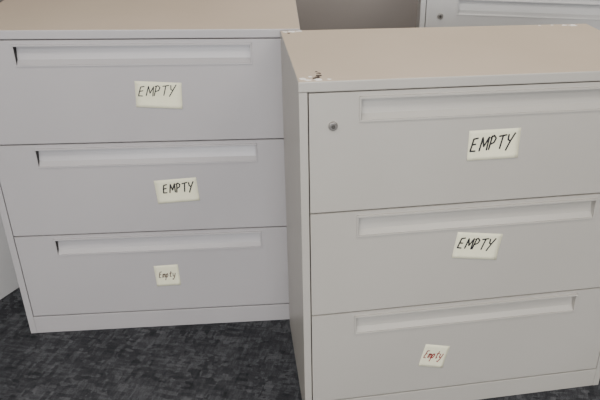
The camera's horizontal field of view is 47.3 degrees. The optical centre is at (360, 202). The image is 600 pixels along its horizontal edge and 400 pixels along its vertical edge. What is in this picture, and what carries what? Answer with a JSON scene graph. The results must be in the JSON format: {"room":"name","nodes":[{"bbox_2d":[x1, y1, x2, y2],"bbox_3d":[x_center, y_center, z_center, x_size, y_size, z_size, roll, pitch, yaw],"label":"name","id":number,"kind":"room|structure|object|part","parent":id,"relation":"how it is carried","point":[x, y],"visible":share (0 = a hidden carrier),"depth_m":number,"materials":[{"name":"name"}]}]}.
{"room":"back office","nodes":[
{"label":"back office","id":0,"kind":"room"},
{"bbox_2d":[0,0,417,29],"bbox_3d":[0.238,-1.476,3.063,6.800,2.800,0.100,1,28,0],"label":"wall","id":1,"kind":"structure","parent":0,"point":[312,14],"depth_m":3.31,"materials":[{"name":"beige paint"}]},
{"bbox_2d":[0,288,599,399],"bbox_3d":[0.171,1.130,1.075,6.800,0.050,5.850,1,28,0],"label":"floor","id":2,"kind":"structure","parent":0,"point":[249,360],"depth_m":2.15,"materials":[{"name":"grey carpet"}]},
{"bbox_2d":[0,214,18,299],"bbox_3d":[-1.696,-0.193,2.352,0.916,1.010,0.463,12,30,19],"label":"filing cabinet","id":3,"kind":"object","parent":2,"relation":"on","point":[8,278],"visible":0.07,"depth_m":2.43,"materials":[{"name":"grey metal"}]},
{"bbox_2d":[0,0,299,332],"bbox_3d":[-0.662,-0.132,2.286,0.916,1.010,0.463,-2,28,-7],"label":"filing cabinet","id":4,"kind":"object","parent":2,"relation":"on","point":[87,230],"visible":0.88,"depth_m":2.05,"materials":[{"name":"grey metal"}]},
{"bbox_3d":[-0.631,-0.324,1.953,0.870,0.301,0.042,-2,28,-7],"label":"drawer","id":5,"kind":"part","parent":4,"relation":"part of","materials":[{"name":"grey metal"}]},
{"bbox_3d":[-0.638,-0.055,2.096,0.870,0.301,0.042,-2,28,-7],"label":"drawer","id":6,"kind":"part","parent":4,"relation":"part of","materials":[{"name":"grey metal"}]},
{"bbox_3d":[-0.651,-0.567,2.057,0.916,0.025,0.461,-2,28,-7],"label":"panel","id":7,"kind":"part","parent":4,"relation":"part of","materials":[{"name":"beige metal"}]},
{"bbox_3d":[-0.645,0.215,2.239,0.870,0.301,0.042,-2,28,-7],"label":"drawer","id":8,"kind":"part","parent":4,"relation":"part of","materials":[{"name":"grey metal"}]},
{"bbox_2d":[134,81,181,108],"bbox_3d":[-0.577,-0.308,1.943,0.133,0.084,0.004,-2,28,-7],"label":"sticky note","id":9,"kind":"object","parent":4,"relation":"attached to","point":[148,94],"visible":1,"depth_m":1.94,"materials":[{"name":"yellow paper"}]},
{"bbox_2d":[154,264,180,285],"bbox_3d":[-0.633,0.237,2.226,0.080,0.081,0.004,-2,28,-6],"label":"sticky note","id":10,"kind":"object","parent":4,"relation":"attached to","point":[166,275],"visible":1,"depth_m":2.23,"materials":[{"name":"yellow paper"}]},
{"bbox_2d":[154,177,199,203],"bbox_3d":[-0.565,-0.038,2.089,0.132,0.086,0.004,-2,28,-6],"label":"sticky note","id":11,"kind":"object","parent":4,"relation":"attached to","point":[183,189],"visible":1,"depth_m":2.09,"materials":[{"name":"yellow paper"}]},
{"bbox_2d":[280,24,599,399],"bbox_3d":[0.259,0.047,1.993,0.916,1.010,0.466,-4,28,-10],"label":"filing cabinet","id":12,"kind":"object","parent":2,"relation":"on","point":[381,185],"visible":1,"depth_m":1.75,"materials":[{"name":"metal"}]},
{"bbox_2d":[418,344,449,367],"bbox_3d":[0.208,0.434,1.926,0.089,0.091,0.004,-4,28,-10],"label":"sticky note","id":13,"kind":"object","parent":12,"relation":"attached to","point":[432,355],"visible":1,"depth_m":1.93,"materials":[{"name":"yellow paper"}]},
{"bbox_3d":[0.270,-0.389,1.765,0.916,0.025,0.461,-4,28,-10],"label":"panel","id":14,"kind":"part","parent":12,"relation":"part of","materials":[{"name":"metal"}]},
{"bbox_3d":[0.305,-0.147,1.664,0.870,0.301,0.042,-4,28,-10],"label":"drawer","id":15,"kind":"part","parent":12,"relation":"part of","materials":[{"name":"metal"}]},
{"bbox_3d":[0.298,0.122,1.806,0.870,0.301,0.042,-4,28,-10],"label":"drawer","id":16,"kind":"part","parent":12,"relation":"part of","materials":[{"name":"metal"}]},
{"bbox_3d":[0.291,0.392,1.949,0.870,0.301,0.042,-4,28,-10],"label":"drawer","id":17,"kind":"part","parent":12,"relation":"part of","materials":[{"name":"metal"}]},
{"bbox_2d":[452,232,502,259],"bbox_3d":[0.304,0.113,1.776,0.135,0.093,0.004,-4,28,-10],"label":"sticky note","id":18,"kind":"object","parent":12,"relation":"attached to","point":[468,245],"visible":1,"depth_m":1.78,"materials":[{"name":"yellow paper"}]},
{"bbox_2d":[467,128,520,160],"bbox_3d":[0.322,-0.141,1.644,0.131,0.077,0.004,-4,28,-10],"label":"sticky note","id":19,"kind":"object","parent":12,"relation":"attached to","point":[494,143],"visible":1,"depth_m":1.65,"materials":[{"name":"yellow paper"}]},
{"bbox_2d":[416,0,599,29],"bbox_3d":[0.684,-0.437,2.929,0.916,1.010,0.466,3,28,3],"label":"filing cabinet","id":20,"kind":"object","parent":2,"relation":"on","point":[430,13],"visible":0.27,"depth_m":2.55,"materials":[{"name":"grey metal"}]}
]}

